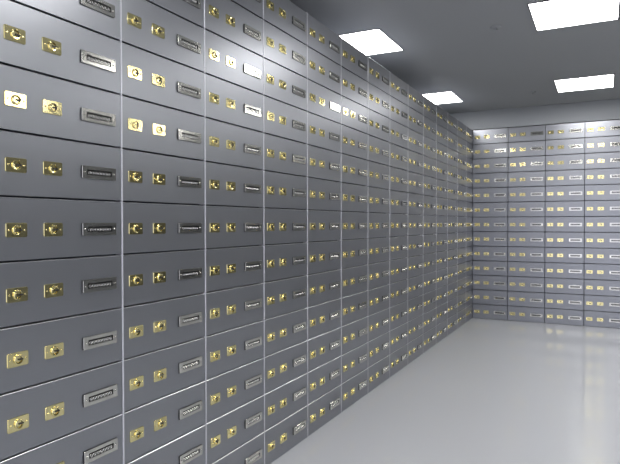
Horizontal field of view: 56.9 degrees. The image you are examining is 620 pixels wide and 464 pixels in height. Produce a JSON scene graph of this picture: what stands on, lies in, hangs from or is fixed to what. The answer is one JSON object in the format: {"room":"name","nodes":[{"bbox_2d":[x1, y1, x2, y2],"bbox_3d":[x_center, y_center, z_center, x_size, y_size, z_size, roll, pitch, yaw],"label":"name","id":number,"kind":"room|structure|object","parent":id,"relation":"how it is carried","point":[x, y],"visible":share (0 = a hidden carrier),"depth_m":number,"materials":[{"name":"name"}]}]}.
{"room":"bank vault","nodes":[
{"label":"bank vault","id":0,"kind":"room"},
{"bbox_2d":[270,311,619,463],"bbox_3d":[2.706,1.314,3.187,6.951,0.100,9.556,0,1,27],"label":"floor","id":1,"kind":"structure","parent":0,"point":[491,391],"depth_m":4.12,"materials":[{"name":"grey plastic"}]},
{"bbox_2d":[0,0,122,463],"bbox_3d":[-1.064,-0.014,2.052,0.559,2.600,0.509,0,1,27],"label":"tall cabinet","id":2,"kind":"object","parent":1,"relation":"on","point":[61,268],"visible":1,"depth_m":1.91,"materials":[{"name":"grey metal"}]},
{"bbox_2d":[115,0,205,463],"bbox_3d":[-0.834,-0.021,2.502,0.559,2.600,0.509,0,1,27],"label":"tall cabinet","id":3,"kind":"object","parent":1,"relation":"on","point":[161,94],"visible":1,"depth_m":2.36,"materials":[{"name":"grey metal"}]},
{"bbox_2d":[200,0,263,463],"bbox_3d":[-0.603,-0.028,2.953,0.559,2.600,0.509,0,1,27],"label":"tall cabinet","id":4,"kind":"object","parent":1,"relation":"on","point":[233,29],"visible":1,"depth_m":2.81,"materials":[{"name":"grey metal"}]},
{"bbox_2d":[259,0,306,463],"bbox_3d":[-0.372,-0.035,3.403,0.559,2.600,0.509,0,1,27],"label":"tall cabinet","id":5,"kind":"object","parent":1,"relation":"on","point":[284,56],"visible":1,"depth_m":3.25,"materials":[{"name":"grey metal"}]},
{"bbox_2d":[303,12,340,436],"bbox_3d":[-0.142,-0.042,3.853,0.559,2.600,0.509,0,1,27],"label":"tall cabinet","id":6,"kind":"object","parent":1,"relation":"on","point":[323,45],"visible":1,"depth_m":3.70,"materials":[{"name":"grey metal"}]},
{"bbox_2d":[337,38,367,412],"bbox_3d":[0.089,-0.049,4.303,0.559,2.600,0.509,0,1,27],"label":"tall cabinet","id":7,"kind":"object","parent":1,"relation":"on","point":[354,63],"visible":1,"depth_m":4.16,"materials":[{"name":"grey metal"}]},
{"bbox_2d":[364,57,389,392],"bbox_3d":[0.320,-0.056,4.754,0.559,2.600,0.509,0,1,27],"label":"tall cabinet","id":8,"kind":"object","parent":1,"relation":"on","point":[378,81],"visible":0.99,"depth_m":4.61,"materials":[{"name":"grey metal"}]},
{"bbox_2d":[386,71,407,377],"bbox_3d":[0.550,-0.063,5.204,0.559,2.600,0.509,0,1,27],"label":"tall cabinet","id":9,"kind":"object","parent":1,"relation":"on","point":[398,359],"visible":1,"depth_m":5.06,"materials":[{"name":"grey metal"}]},
{"bbox_2d":[405,85,422,364],"bbox_3d":[0.781,-0.070,5.654,0.559,2.600,0.509,0,1,27],"label":"tall cabinet","id":10,"kind":"object","parent":1,"relation":"on","point":[415,99],"visible":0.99,"depth_m":5.52,"materials":[{"name":"grey metal"}]},
{"bbox_2d":[422,95,435,352],"bbox_3d":[1.012,-0.077,6.105,0.559,2.600,0.509,0,1,27],"label":"tall cabinet","id":11,"kind":"object","parent":1,"relation":"on","point":[429,108],"visible":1,"depth_m":5.96,"materials":[{"name":"grey metal"}]},
{"bbox_2d":[433,104,447,343],"bbox_3d":[1.242,-0.084,6.555,0.559,2.600,0.509,0,1,27],"label":"tall cabinet","id":12,"kind":"object","parent":1,"relation":"on","point":[441,178],"visible":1,"depth_m":6.41,"materials":[{"name":"grey metal"}]},
{"bbox_2d":[445,112,457,335],"bbox_3d":[1.473,-0.091,7.005,0.559,2.600,0.509,0,1,27],"label":"tall cabinet","id":13,"kind":"object","parent":1,"relation":"on","point":[452,129],"visible":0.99,"depth_m":6.86,"materials":[{"name":"grey metal"}]},
{"bbox_2d":[455,119,465,327],"bbox_3d":[1.704,-0.099,7.455,0.559,2.600,0.509,0,1,27],"label":"tall cabinet","id":14,"kind":"object","parent":1,"relation":"on","point":[461,158],"visible":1,"depth_m":7.31,"materials":[{"name":"grey metal"}]},
{"bbox_2d":[464,126,472,321],"bbox_3d":[1.913,-0.105,7.863,0.559,2.600,0.413,0,1,27],"label":"tall cabinet","id":15,"kind":"object","parent":1,"relation":"on","point":[469,133],"visible":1,"depth_m":7.72,"materials":[{"name":"grey metal"}]},
{"bbox_2d":[473,128,508,319],"bbox_3d":[2.580,-0.109,8.059,0.464,2.600,0.559,0,1,27],"label":"tall cabinet","id":16,"kind":"object","parent":1,"relation":"on","point":[490,146],"visible":1,"depth_m":7.82,"materials":[{"name":"grey metal"}]},
{"bbox_2d":[508,125,545,322],"bbox_3d":[2.994,-0.106,7.847,0.464,2.600,0.559,0,1,27],"label":"tall cabinet","id":17,"kind":"object","parent":1,"relation":"on","point":[526,145],"visible":1,"depth_m":7.61,"materials":[{"name":"grey metal"}]},
{"bbox_2d":[545,122,584,325],"bbox_3d":[3.408,-0.104,7.635,0.464,2.600,0.559,0,1,27],"label":"tall cabinet","id":18,"kind":"object","parent":1,"relation":"on","point":[565,143],"visible":1,"depth_m":7.39,"materials":[{"name":"grey metal"}]},
{"bbox_2d":[584,120,619,327],"bbox_3d":[3.822,-0.101,7.423,0.464,2.600,0.559,0,1,27],"label":"tall cabinet","id":19,"kind":"object","parent":1,"relation":"on","point":[602,138],"visible":1,"depth_m":7.20,"materials":[{"name":"grey metal"}]},
{"bbox_2d":[289,0,619,113],"bbox_3d":[2.702,-1.641,3.143,6.951,0.100,9.556,0,1,27],"label":"ceiling","id":20,"kind":"structure","parent":0,"point":[448,45],"depth_m":5.05,"materials":[{"name":"grey paint"}]},
{"bbox_2d":[339,28,403,55],"bbox_3d":[0.433,-1.612,4.935,0.586,0.006,0.640,0,1,27],"label":"recessed light","id":21,"kind":"object","parent":20,"relation":"in","point":[373,41],"visible":0.5,"depth_m":4.87,"materials":[{"name":"white plastic"}]},
{"bbox_2d":[422,91,463,103],"bbox_3d":[1.537,-1.646,7.090,0.586,0.006,0.640,0,1,27],"label":"recessed light","id":22,"kind":"object","parent":20,"relation":"in","point":[449,96],"visible":0.55,"depth_m":7.01,"materials":[{"name":"white plastic"}]},
{"bbox_2d":[490,25,501,30],"bbox_3d":[1.461,-1.595,4.497,0.090,0.030,0.090,0,1,27],"label":"sprinkler","id":23,"kind":"object","parent":20,"relation":"attached to","point":[495,27],"visible":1,"depth_m":4.48,"materials":[{"name":"grey paint"}]},
{"bbox_2d":[527,0,619,31],"bbox_3d":[1.927,-1.603,4.170,0.586,0.006,0.640,0,1,27],"label":"recessed light","id":24,"kind":"object","parent":20,"relation":"in","point":[548,14],"visible":1,"depth_m":4.19,"materials":[{"name":"white plastic"}]},
{"bbox_2d":[553,74,614,92],"bbox_3d":[3.031,-1.637,6.324,0.586,0.006,0.640,0,1,27],"label":"recessed light","id":25,"kind":"object","parent":20,"relation":"in","point":[600,81],"visible":1,"depth_m":6.32,"materials":[{"name":"white plastic"}]},
{"bbox_2d":[470,144,472,310],"bbox_3d":[4.853,-0.179,7.360,6.951,2.956,0.130,0,1,27],"label":"wall","id":26,"kind":"structure","parent":0,"point":[472,144],"depth_m":8.54,"materials":[{"name":"grey paint"}]},
{"bbox_2d":[450,99,619,129],"bbox_3d":[4.681,-1.527,7.008,6.951,0.250,0.616,0,1,27],"label":"wall","id":27,"kind":"structure","parent":0,"point":[600,110],"depth_m":7.50,"materials":[{"name":"grey paint"}]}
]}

